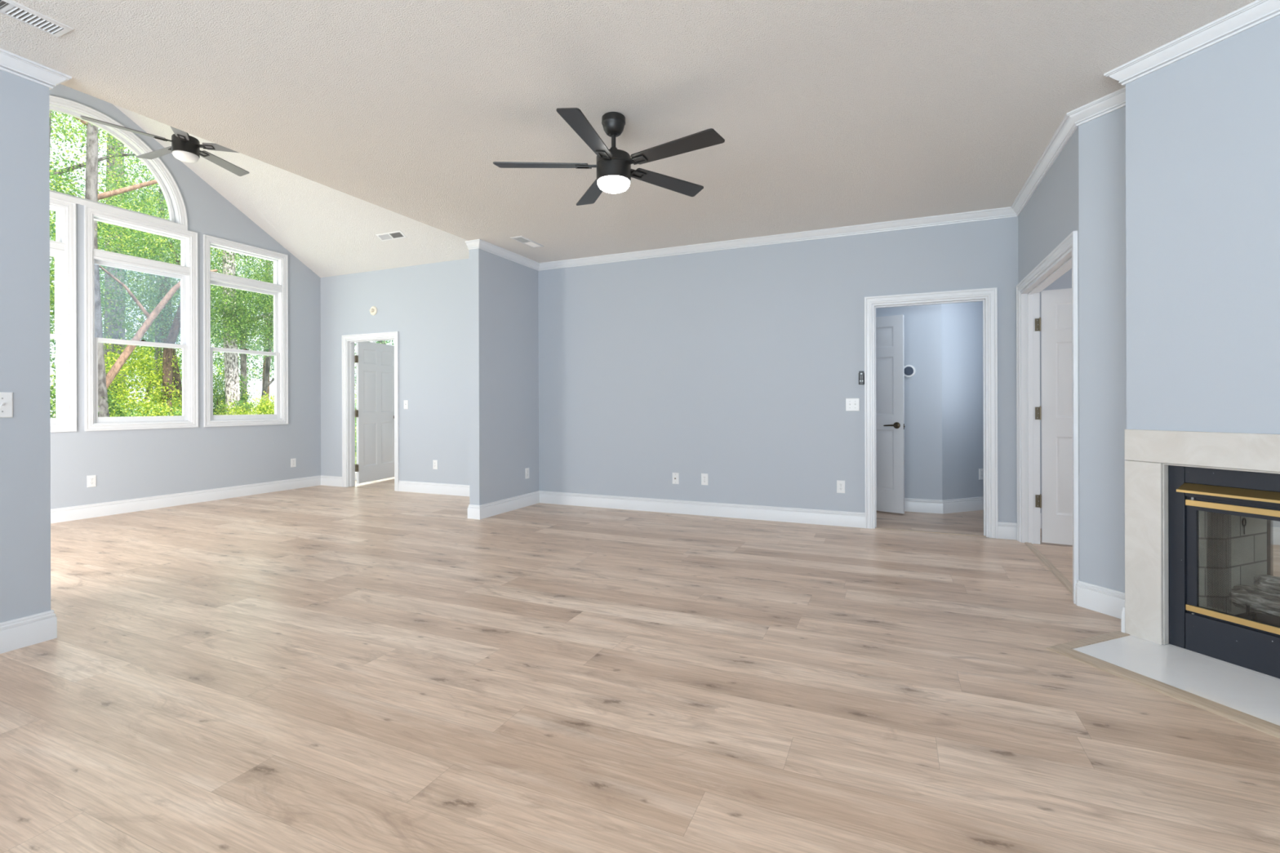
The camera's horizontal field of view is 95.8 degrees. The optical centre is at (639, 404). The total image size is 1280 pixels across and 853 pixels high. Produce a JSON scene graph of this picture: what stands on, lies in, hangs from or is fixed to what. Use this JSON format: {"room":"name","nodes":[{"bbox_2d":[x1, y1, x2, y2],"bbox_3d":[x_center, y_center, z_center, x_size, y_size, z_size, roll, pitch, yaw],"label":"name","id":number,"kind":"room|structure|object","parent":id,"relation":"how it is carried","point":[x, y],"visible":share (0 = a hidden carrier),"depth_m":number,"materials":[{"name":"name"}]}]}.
{"room":"empty living room","nodes":[
{"label":"empty living room","id":0,"kind":"room"},
{"bbox_2d":[0,69,50,622],"bbox_3d":[-3.950,-0.233,0.488,0.115,2.750,5.123,0,0,24],"label":"wall","id":1,"kind":"structure","parent":0,"point":[24,119],"depth_m":2.73,"materials":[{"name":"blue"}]},
{"bbox_2d":[0,391,13,417],"bbox_3d":[-2.934,0.002,2.633,0.022,0.117,0.118,0,0,24],"label":"light switch","id":2,"kind":"object","parent":1,"relation":"attached to","point":[6,398],"visible":1,"depth_m":2.67,"materials":[{"name":"white plastic"}]},
{"bbox_2d":[0,609,57,653],"bbox_3d":[-3.912,1.073,0.564,0.147,0.138,4.989,0,0,24],"label":"baseboard","id":3,"kind":"structure","parent":1,"relation":"attached to","point":[23,632],"depth_m":2.73,"materials":[{"name":"white paint"}]},
{"bbox_2d":[0,48,71,89],"bbox_3d":[-3.868,-1.572,0.565,0.140,0.072,5.033,0,0,24],"label":"crown molding","id":4,"kind":"structure","parent":1,"relation":"attached to","point":[13,64],"depth_m":2.73,"materials":[{"name":"white paint"}]},
{"bbox_2d":[48,84,320,509],"bbox_3d":[-5.676,-1.068,5.814,0.160,4.430,5.306,0,0,24],"label":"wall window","id":5,"kind":"structure","parent":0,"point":[126,464],"depth_m":6.81,"materials":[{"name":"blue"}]},
{"bbox_2d":[49,196,76,432],"bbox_3d":[-5.881,-0.867,5.306,0.172,2.270,1.027,0,0,24],"label":"window","id":6,"kind":"structure","parent":5,"relation":"attached to","point":[63,249],"depth_m":5.69,"materials":[{"name":"white paint"}]},
{"bbox_2d":[87,475,96,487],"bbox_3d":[-5.558,0.778,5.861,0.009,0.117,0.072,0,0,24],"label":"wall outlet","id":7,"kind":"object","parent":5,"relation":"attached to","point":[91,480],"visible":1,"depth_m":5.86,"materials":[{"name":"white plastic"}]},
{"bbox_2d":[48,95,187,231],"bbox_3d":[-5.665,-2.494,5.808,0.172,1.022,1.914,0,0,24],"label":"window","id":8,"kind":"structure","parent":5,"relation":"attached to","point":[171,191],"depth_m":6.20,"materials":[{"name":"white paint"}]},
{"bbox_2d":[84,204,198,431],"bbox_3d":[-5.440,-0.869,6.310,0.172,2.270,1.027,0,0,24],"label":"window","id":9,"kind":"structure","parent":5,"relation":"attached to","point":[187,272],"depth_m":6.30,"materials":[{"name":"white paint"}]},
{"bbox_2d":[50,475,342,523],"bbox_3d":[-3.970,1.073,5.069,3.550,0.138,5.306,0,0,24],"label":"baseboard","id":10,"kind":"structure","parent":5,"relation":"attached to","point":[106,508],"depth_m":6.59,"materials":[{"name":"white paint"}]},
{"bbox_2d":[203,234,288,426],"bbox_3d":[-5.000,-0.870,7.314,0.172,2.270,1.027,0,0,24],"label":"window","id":11,"kind":"structure","parent":5,"relation":"attached to","point":[278,289],"depth_m":7.36,"materials":[{"name":"white paint"}]},
{"bbox_2d":[290,457,296,467],"bbox_3d":[-4.693,0.789,7.832,0.009,0.117,0.072,0,0,24],"label":"wall outlet","id":12,"kind":"object","parent":5,"relation":"attached to","point":[293,461],"visible":1,"depth_m":7.83,"materials":[{"name":"white plastic"}]},
{"bbox_2d":[113,104,469,277],"bbox_3d":[-4.027,-2.573,5.090,3.790,1.710,5.606,0,0,24],"label":"sloped ceiling","id":13,"kind":"structure","parent":0,"point":[332,232],"depth_m":6.99,"materials":[{"name":"white paint"}]},
{"bbox_2d":[80,115,248,176],"bbox_3d":[-4.011,-2.706,5.058,1.230,1.164,1.282,0,0,24],"label":"ceiling fan","id":14,"kind":"object","parent":13,"relation":"hanging from","point":[185,148],"visible":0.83,"depth_m":5.03,"materials":[{"name":"black metal"}]},
{"bbox_2d":[375,230,406,240],"bbox_3d":[-3.038,-2.058,7.056,0.403,0.059,0.102,0,0,24],"label":"ceiling vent","id":15,"kind":"object","parent":13,"relation":"attached to","point":[395,234],"visible":1,"depth_m":7.05,"materials":[{"name":"white plastic"}]},
{"bbox_2d":[320,257,469,484],"bbox_3d":[-2.931,-0.333,7.574,3.790,2.944,0.120,0,0,24],"label":"wall","id":16,"kind":"structure","parent":0,"point":[428,304],"depth_m":7.49,"materials":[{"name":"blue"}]},
{"bbox_2d":[342,331,399,491],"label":"door","id":17,"kind":"structure","parent":16,"relation":"in","point":[376,413],"depth_m":8.23,"materials":[{"name":"white paint"}]},
{"bbox_2d":[369,306,377,315],"bbox_3d":[-3.602,-1.264,7.770,0.124,0.124,0.058,0,0,24],"label":"detector","id":18,"kind":"object","parent":16,"relation":"attached to","point":[373,310],"visible":1,"depth_m":7.77,"materials":[{"name":"beige plastic"}]},
{"bbox_2d":[404,400,408,408],"bbox_3d":[-3.066,0.002,7.556,0.072,0.117,0.022,0,0,24],"label":"light switch","id":19,"kind":"object","parent":16,"relation":"attached to","point":[406,402],"visible":1,"depth_m":7.56,"materials":[{"name":"white plastic"}]},
{"bbox_2d":[432,460,437,469],"bbox_3d":[-2.610,0.767,7.365,0.072,0.117,0.009,0,0,24],"label":"wall outlet","id":20,"kind":"object","parent":16,"relation":"attached to","point":[434,462],"visible":1,"depth_m":7.36,"materials":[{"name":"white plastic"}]},
{"bbox_2d":[469,248,538,505],"bbox_3d":[-1.437,-0.241,6.224,0.120,2.750,1.047,0,0,24],"label":"wall","id":21,"kind":"structure","parent":0,"point":[504,321],"depth_m":6.05,"materials":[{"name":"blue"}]},
{"bbox_2d":[524,467,528,479],"bbox_3d":[-1.258,0.770,6.465,0.009,0.117,0.072,0,0,24],"label":"wall outlet","id":22,"kind":"object","parent":21,"relation":"attached to","point":[526,470],"visible":1,"depth_m":6.45,"materials":[{"name":"white plastic"}]},
{"bbox_2d":[0,0,1256,262],"bbox_3d":[1.357,-1.654,2.023,8.530,0.060,12.200,0,0,24],"label":"ceiling","id":23,"kind":"structure","parent":0,"point":[828,113],"depth_m":2.97,"materials":[{"name":"white paint"}]},
{"bbox_2d":[0,0,73,37],"bbox_3d":[-2.564,-1.608,2.343,0.135,0.008,0.360,0,0,24],"label":"ceiling vent","id":24,"kind":"object","parent":23,"relation":"in","point":[11,8],"visible":1,"depth_m":2.41,"materials":[{"name":"white plastic"}]},
{"bbox_2d":[510,235,544,247],"bbox_3d":[-1.116,-1.612,5.745,0.135,0.008,0.389,0,0,24],"label":"ceiling vent","id":25,"kind":"object","parent":23,"relation":"in","point":[522,239],"visible":1,"depth_m":5.73,"materials":[{"name":"white plastic"}]},
{"bbox_2d":[493,107,724,205],"bbox_3d":[-0.134,-1.411,3.226,1.272,0.418,1.260,0,0,24],"label":"ceiling fan","id":26,"kind":"object","parent":23,"relation":"hanging from","point":[615,172],"visible":1,"depth_m":3.18,"materials":[{"name":"black metal"}]},
{"bbox_2d":[0,476,1279,852],"bbox_3d":[-0.370,1.191,2.784,12.320,0.120,12.200,0,0,24],"label":"floor","id":27,"kind":"structure","parent":0,"point":[321,668],"depth_m":2.22,"materials":[{"name":"brown wood"}]},
{"bbox_2d":[347,486,394,490],"bbox_3d":[-3.638,1.139,7.837,0.869,0.004,0.024,0,0,24],"label":"threshold","id":28,"kind":"object","parent":27,"relation":"on","point":[348,486],"visible":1,"depth_m":7.83,"materials":[{"name":"brown wood"}]},
{"bbox_2d":[875,527,986,537],"bbox_3d":[2.536,1.120,5.083,0.871,0.004,0.020,0,0,24],"label":"threshold","id":29,"kind":"object","parent":27,"relation":"on","point":[875,527],"visible":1,"depth_m":5.08,"materials":[{"name":"brown wood"}]},
{"bbox_2d":[1024,542,1072,594],"bbox_3d":[2.836,1.118,3.988,0.052,0.007,1.520,0,0,24],"label":"threshold","id":30,"kind":"object","parent":27,"relation":"on","point":[1060,576],"visible":0.64,"depth_m":3.95,"materials":[{"name":"brown wood"}]},
{"bbox_2d":[1045,631,1279,738],"bbox_3d":[2.343,1.115,2.156,0.514,0.016,1.294,0,0,-21],"label":"edging","id":31,"kind":"object","parent":27,"relation":"on","point":[1066,649],"visible":1,"depth_m":2.29,"materials":[{"name":"brown wood"}]},
{"bbox_2d":[1073,635,1279,725],"bbox_3d":[2.402,1.117,2.179,0.504,0.012,1.158,0,0,-21],"label":"hearth","id":32,"kind":"object","parent":27,"relation":"on","point":[1246,691],"visible":0.89,"depth_m":2.39,"materials":[{"name":"stone"}]},
{"bbox_2d":[1124,429,1279,678],"bbox_3d":[2.868,0.614,2.362,0.651,0.991,1.200,0,0,-21],"label":"fireplace","id":33,"kind":"object","parent":32,"relation":"on","point":[1220,540],"depth_m":2.61,"materials":[{"name":"beige stone"}]},
{"bbox_2d":[1206,511,1231,612],"bbox_3d":[2.564,0.690,2.567,0.017,0.437,0.093,0,0,-21],"label":"curtain","id":34,"kind":"object","parent":33,"relation":"hanging from","point":[1212,584],"depth_m":2.58,"materials":[{"name":"grey metal"}]},
{"bbox_2d":[1177,482,1279,500],"bbox_3d":[2.591,0.373,2.254,0.052,0.036,0.788,0,0,-21],"label":"hood","id":35,"kind":"object","parent":33,"relation":"attached to","point":[1230,493],"depth_m":2.47,"materials":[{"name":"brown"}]},
{"bbox_2d":[1229,585,1279,617],"bbox_3d":[2.806,0.860,2.353,0.129,0.118,0.620,0,0,-24],"label":"log","id":36,"kind":"object","parent":33,"relation":"on","point":[1259,601],"visible":0.87,"depth_m":2.52,"materials":[{"name":"wood"}]},
{"bbox_2d":[1266,520,1273,576],"bbox_3d":[3.008,0.709,2.763,0.017,0.485,0.026,0,0,-21],"label":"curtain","id":37,"kind":"object","parent":33,"relation":"hanging from","point":[1268,538],"depth_m":2.76,"materials":[{"name":"grey metal"}]},
{"bbox_3d":[2.926,0.862,2.363,0.105,0.096,0.460,0,0,-18],"label":"log","id":38,"kind":"object","parent":33,"relation":"on","visible":0},
{"bbox_2d":[1253,574,1279,594],"bbox_3d":[2.845,0.782,2.419,0.381,0.085,0.086,0,0,39],"label":"log","id":39,"kind":"object","parent":38,"relation":"on","point":[1266,583],"visible":1,"depth_m":2.49,"materials":[{"name":"wood"}]},
{"bbox_2d":[537,216,1017,523],"bbox_3d":[1.030,-0.248,5.780,4.905,2.750,0.120,0,0,24],"label":"wall","id":40,"kind":"structure","parent":0,"point":[739,367],"depth_m":5.73,"materials":[{"name":"grey paint"}]},
{"bbox_2d":[398,480,865,528],"bbox_3d":[-0.773,1.063,5.955,5.725,0.138,1.116,0,0,24],"label":"baseboard","id":41,"kind":"structure","parent":40,"relation":"attached to","point":[819,517],"depth_m":5.97,"materials":[{"name":"white paint"}]},
{"bbox_2d":[672,472,679,484],"bbox_3d":[0.367,0.767,5.997,0.072,0.117,0.017,0,0,24],"label":"plate","id":42,"kind":"object","parent":40,"relation":"attached to","point":[675,475],"visible":1,"depth_m":6.00,"materials":[{"name":"white plastic"}]},
{"bbox_2d":[701,473,707,485],"bbox_3d":[0.656,0.761,5.875,0.072,0.117,0.009,0,0,24],"label":"wall outlet","id":43,"kind":"object","parent":40,"relation":"attached to","point":[704,476],"visible":1,"depth_m":5.87,"materials":[{"name":"white plastic"}]},
{"bbox_2d":[465,86,1125,271],"bbox_3d":[0.637,-1.586,4.792,5.078,0.072,2.002,0,0,24],"label":"crown molding","id":44,"kind":"structure","parent":40,"relation":"attached to","point":[1115,100],"depth_m":5.15,"materials":[{"name":"white paint"}]},
{"bbox_2d":[836,480,844,493],"bbox_3d":[1.858,0.761,5.348,0.072,0.117,0.009,0,0,24],"label":"wall outlet","id":45,"kind":"object","parent":40,"relation":"attached to","point":[840,484],"visible":1,"depth_m":5.34,"materials":[{"name":"white plastic"}]},
{"bbox_2d":[845,398,859,411],"bbox_3d":[1.948,0.001,5.300,0.118,0.117,0.022,0,0,24],"label":"light switch","id":46,"kind":"object","parent":40,"relation":"attached to","point":[851,404],"visible":1,"depth_m":5.30,"materials":[{"name":"white plastic"}]},
{"bbox_2d":[858,371,864,384],"bbox_3d":[2.019,-0.243,5.270,0.050,0.122,0.020,0,0,24],"label":"remote","id":47,"kind":"object","parent":40,"relation":"attached to","point":[861,375],"visible":1,"depth_m":5.26,"materials":[{"name":"grey plastic"}]},
{"bbox_2d":[864,287,998,538],"bbox_3d":[2.543,0.072,5.105,1.037,2.100,0.142,0,0,24],"label":"door frame","id":48,"kind":"structure","parent":40,"relation":"in","point":[988,296],"depth_m":4.93,"materials":[{"name":"white paint"}]},
{"bbox_2d":[998,521,1017,539],"bbox_3d":[3.068,1.052,4.814,0.153,0.138,0.016,0,0,24],"label":"baseboard","id":49,"kind":"structure","parent":40,"relation":"attached to","point":[1008,531],"depth_m":4.81,"materials":[{"name":"white paint"}]},
{"bbox_2d":[875,301,983,500],"bbox_3d":[2.896,-0.254,6.206,1.811,2.750,0.478,0,0,6],"label":"wall","id":50,"kind":"structure","parent":0,"point":[944,342],"depth_m":6.03,"materials":[{"name":"grey"}]},
{"bbox_2d":[875,314,905,513],"bbox_3d":[2.383,0.099,6.093,0.754,2.020,0.090,0,0,40],"label":"door","id":51,"kind":"structure","parent":50,"relation":"in","point":[890,340],"depth_m":5.95,"materials":[{"name":"white paint"}]},
{"bbox_2d":[904,364,915,377],"bbox_3d":[2.814,-0.350,6.057,0.132,0.132,0.024,0,0,24],"label":"thermostat","id":52,"kind":"object","parent":50,"relation":"attached to","point":[909,371],"visible":0.78,"depth_m":6.04,"materials":[{"name":"white plastic"}]},
{"bbox_2d":[904,496,983,513],"bbox_3d":[2.869,1.052,6.134,1.763,0.138,0.352,0,0,7],"label":"baseboard","id":53,"kind":"structure","parent":50,"relation":"attached to","point":[974,504],"depth_m":6.01,"materials":[{"name":"white paint"}]},
{"bbox_2d":[978,468,983,479],"bbox_3d":[3.628,0.739,6.143,0.072,0.117,0.009,0,0,-22],"label":"wall outlet","id":54,"kind":"object","parent":50,"relation":"attached to","point":[980,470],"visible":0.98,"depth_m":6.14,"materials":[{"name":"white plastic"}]},
{"bbox_2d":[1017,106,1126,592],"bbox_3d":[2.899,-0.254,3.825,0.340,2.750,1.960,0,0,24],"label":"wall","id":55,"kind":"structure","parent":0,"point":[1083,191],"depth_m":3.14,"materials":[{"name":"grey paint"}]},
{"bbox_2d":[1016,231,1078,604],"bbox_3d":[3.188,0.070,3.833,0.904,2.100,1.650,0,0,24],"label":"door","id":56,"kind":"structure","parent":55,"relation":"in","point":[1058,411],"depth_m":4.61,"materials":[{"name":"white paint"}]},
{"bbox_2d":[1075,579,1124,632],"bbox_3d":[2.406,1.054,3.032,0.251,0.138,0.397,0,0,-19],"label":"baseboard","id":57,"kind":"structure","parent":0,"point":[1108,602],"depth_m":3.11,"materials":[{"name":"white paint"}]},
{"bbox_2d":[1039,268,1279,527],"bbox_3d":[5.132,-0.261,4.639,3.525,2.750,0.120,0,0,24],"label":"wall","id":58,"kind":"structure","parent":0,"point":[1064,282],"depth_m":5.18,"materials":[{"name":"grey paint"}]},
{"bbox_2d":[1040,512,1279,545],"bbox_3d":[5.024,1.046,4.614,3.310,0.138,0.016,0,0,24],"label":"baseboard","id":59,"kind":"structure","parent":58,"relation":"attached to","point":[1276,531],"depth_m":4.60,"materials":[{"name":"white paint"}]},
{"bbox_2d":[1125,14,1279,644],"bbox_3d":[3.080,-0.254,1.882,0.660,2.750,2.250,0,0,-21],"label":"wall","id":60,"kind":"structure","parent":0,"point":[1202,128],"depth_m":2.52,"materials":[{"name":"grey paint"}]},
{"bbox_2d":[1103,0,1279,86],"bbox_3d":[2.658,-1.592,2.283,0.293,0.072,1.320,0,0,-21],"label":"crown molding","id":61,"kind":"structure","parent":60,"relation":"attached to","point":[1257,12],"depth_m":2.52,"materials":[{"name":"white paint"}]},
{"bbox_3d":[-2.349,-0.113,8.750,3.670,2.500,2.500,0,0,24],"label":"wall","id":62,"kind":"structure","parent":0,"visible":0},
{"bbox_2d":[355,341,375,480],"bbox_3d":[-4.008,-0.088,9.412,0.060,2.460,2.360,0,0,24],"label":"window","id":63,"kind":"structure","parent":62,"relation":"in","point":[370,341],"depth_m":8.72,"materials":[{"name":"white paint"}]},
{"label":"outside","id":64,"kind":"structure","parent":0,"visible":0},
{"bbox_3d":[-31.582,1.776,24.770,62.250,0.200,100.000,0,0,24],"label":"lawn","id":65,"kind":"structure","parent":64,"visible":0},
{"bbox_2d":[49,366,131,417],"bbox_3d":[-8.441,0.641,8.276,1.826,2.423,1.800,0,0,33],"label":"shrub","id":66,"kind":"object","parent":65,"relation":"on","point":[53,391],"visible":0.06,"depth_m":8.52,"materials":[{"name":"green plant"}]},
{"bbox_2d":[49,131,136,377],"bbox_3d":[-19.319,-3.739,18.639,5.774,10.766,5.290,0,0,31],"label":"tree","id":67,"kind":"object","parent":65,"relation":"on","point":[80,187],"visible":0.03,"depth_m":18.84,"materials":[{"name":"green plant"}]},
{"bbox_2d":[49,183,146,382],"bbox_3d":[-23.275,-3.628,23.616,5.609,10.567,5.546,0,0,-21],"label":"tree","id":68,"kind":"object","parent":65,"relation":"on","point":[100,283],"visible":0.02,"depth_m":24.04,"materials":[{"name":"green plant"}]},
{"bbox_2d":[48,110,159,345],"bbox_3d":[-9.428,-2.431,9.714,3.201,8.082,2.922,0,0,10],"label":"tree","id":69,"kind":"object","parent":65,"relation":"on","point":[60,171],"visible":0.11,"depth_m":9.60,"materials":[{"name":"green plant"}]},
{"bbox_2d":[50,111,168,404],"bbox_3d":[-12.976,-4.349,14.164,7.206,11.939,5.704,0,0,-43],"label":"tree","id":70,"kind":"object","parent":65,"relation":"on","point":[106,315],"visible":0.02,"depth_m":14.02,"materials":[{"name":"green plant"}]},
{"bbox_2d":[49,326,182,417],"bbox_3d":[-9.268,0.236,10.219,2.156,3.168,2.231,0,0,36],"label":"shrub","id":71,"kind":"object","parent":65,"relation":"on","point":[136,366],"visible":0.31,"depth_m":10.32,"materials":[{"name":"green plant"}]},
{"bbox_2d":[79,134,180,392],"bbox_3d":[-10.410,-2.141,12.520,2.512,7.506,3.054,0,0,-6],"label":"tree","id":72,"kind":"object","parent":65,"relation":"on","point":[132,162],"visible":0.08,"depth_m":12.31,"materials":[{"name":"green plant"}]},
{"bbox_2d":[49,142,219,391],"bbox_3d":[-17.765,-3.271,19.391,6.016,9.820,5.640,0,0,-14],"label":"tree","id":73,"kind":"object","parent":65,"relation":"on","point":[57,162],"visible":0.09,"depth_m":19.71,"materials":[{"name":"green plant"}]},
{"bbox_2d":[97,231,180,400],"bbox_3d":[-21.869,-3.809,25.830,5.551,10.920,5.812,0,0,-30],"label":"tree","id":74,"kind":"object","parent":65,"relation":"on","point":[101,231],"visible":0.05,"depth_m":25.20,"materials":[{"name":"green plant"}]},
{"bbox_2d":[48,110,230,417],"bbox_3d":[-8.022,-2.667,8.563,3.267,8.548,3.831,0,0,-19],"label":"tree","id":75,"kind":"object","parent":65,"relation":"on","point":[91,193],"visible":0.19,"depth_m":8.65,"materials":[{"name":"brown plant"}]},
{"bbox_2d":[108,385,181,417],"bbox_3d":[-8.444,0.765,9.558,1.622,2.157,1.747,0,0,-12],"label":"shrub","id":76,"kind":"object","parent":65,"relation":"on","point":[158,414],"visible":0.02,"depth_m":9.76,"materials":[{"name":"green plant"}]},
{"bbox_2d":[111,381,182,417],"bbox_3d":[-7.635,0.713,8.977,1.674,2.163,1.704,0,0,-9],"label":"shrub","id":77,"kind":"object","parent":65,"relation":"on","point":[134,413],"visible":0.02,"depth_m":8.98,"materials":[{"name":"green plant"}]},
{"bbox_2d":[97,148,260,416],"bbox_3d":[-8.552,-1.698,11.117,3.211,6.613,3.416,0,0,24],"label":"tree","id":78,"kind":"object","parent":65,"relation":"on","point":[174,331],"visible":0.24,"depth_m":10.62,"materials":[{"name":"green plant"}]},
{"bbox_2d":[97,151,266,411],"bbox_3d":[-9.720,-2.137,12.587,3.767,7.504,4.246,0,0,9],"label":"tree","id":79,"kind":"object","parent":65,"relation":"on","point":[175,374],"visible":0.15,"depth_m":11.83,"materials":[{"name":"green plant"}]},
{"bbox_2d":[103,235,261,386],"bbox_3d":[-17.484,-3.017,21.991,5.498,9.312,5.314,0,0,20],"label":"tree","id":80,"kind":"object","parent":65,"relation":"on","point":[216,363],"visible":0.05,"depth_m":22.06,"materials":[{"name":"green plant"}]},
{"bbox_2d":[146,377,225,415],"bbox_3d":[-9.232,0.623,11.637,2.156,2.351,2.040,0,0,14],"label":"shrub","id":81,"kind":"object","parent":65,"relation":"on","point":[175,405],"visible":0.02,"depth_m":11.42,"materials":[{"name":"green plant"}]},
{"bbox_2d":[173,363,254,415],"bbox_3d":[-8.795,0.444,12.018,1.587,2.573,1.656,0,0,35],"label":"shrub","id":82,"kind":"object","parent":65,"relation":"on","point":[222,395],"visible":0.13,"depth_m":11.96,"materials":[{"name":"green plant"}]},
{"bbox_2d":[175,267,263,393],"bbox_3d":[-20.443,-2.626,28.396,5.364,8.548,5.175,0,0,-18],"label":"tree","id":83,"kind":"object","parent":65,"relation":"on","point":[219,358],"visible":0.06,"depth_m":28.28,"materials":[{"name":"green plant"}]},
{"bbox_2d":[210,249,272,403],"bbox_3d":[-9.517,-1.214,14.522,2.940,5.647,2.965,0,0,-6],"label":"tree","id":84,"kind":"object","parent":65,"relation":"on","point":[242,358],"visible":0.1,"depth_m":14.02,"materials":[{"name":"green plant"}]},
{"bbox_2d":[210,247,273,414],"bbox_3d":[-7.386,-1.901,11.487,2.985,7.013,3.156,0,0,-27],"label":"tree","id":85,"kind":"object","parent":65,"relation":"on","point":[232,326],"visible":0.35,"depth_m":10.92,"materials":[{"name":"green plant"}]},
{"bbox_2d":[210,249,274,405],"bbox_3d":[-15.982,-3.875,24.536,5.421,11.018,5.615,0,0,-1],"label":"tree","id":86,"kind":"object","parent":65,"relation":"on","point":[254,357],"visible":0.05,"depth_m":24.61,"materials":[{"name":"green plant"}]},
{"bbox_2d":[211,257,274,402],"bbox_3d":[-8.428,-0.908,13.489,2.224,5.032,2.543,0,0,32],"label":"tree","id":87,"kind":"object","parent":65,"relation":"on","point":[266,384],"visible":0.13,"depth_m":13.26,"materials":[{"name":"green plant"}]},
{"bbox_2d":[214,390,274,415],"bbox_3d":[-7.352,0.743,11.006,1.665,2.041,1.657,0,0,-31],"label":"shrub","id":88,"kind":"object","parent":65,"relation":"on","point":[263,407],"visible":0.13,"depth_m":10.90,"materials":[{"name":"green plant"}]},
{"bbox_2d":[239,262,274,379],"bbox_3d":[-18.337,-3.925,31.118,5.410,11.130,5.946,0,0,-41],"label":"tree","id":89,"kind":"object","parent":65,"relation":"on","point":[255,263],"visible":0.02,"depth_m":30.19,"materials":[{"name":"grey plant"}]},
{"bbox_2d":[355,381,356,464],"bbox_3d":[-6.102,0.578,12.154,2.945,2.601,2.842,0,0,1],"label":"shrub","id":90,"kind":"object","parent":65,"relation":"on","point":[355,381],"visible":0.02,"depth_m":11.48,"materials":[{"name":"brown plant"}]},
{"bbox_2d":[355,339,394,408],"bbox_3d":[-6.909,-0.900,15.291,3.880,5.003,3.677,0,0,18],"label":"tree","id":91,"kind":"object","parent":65,"relation":"on","point":[384,342],"visible":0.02,"depth_m":15.16,"materials":[{"name":"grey plant"}]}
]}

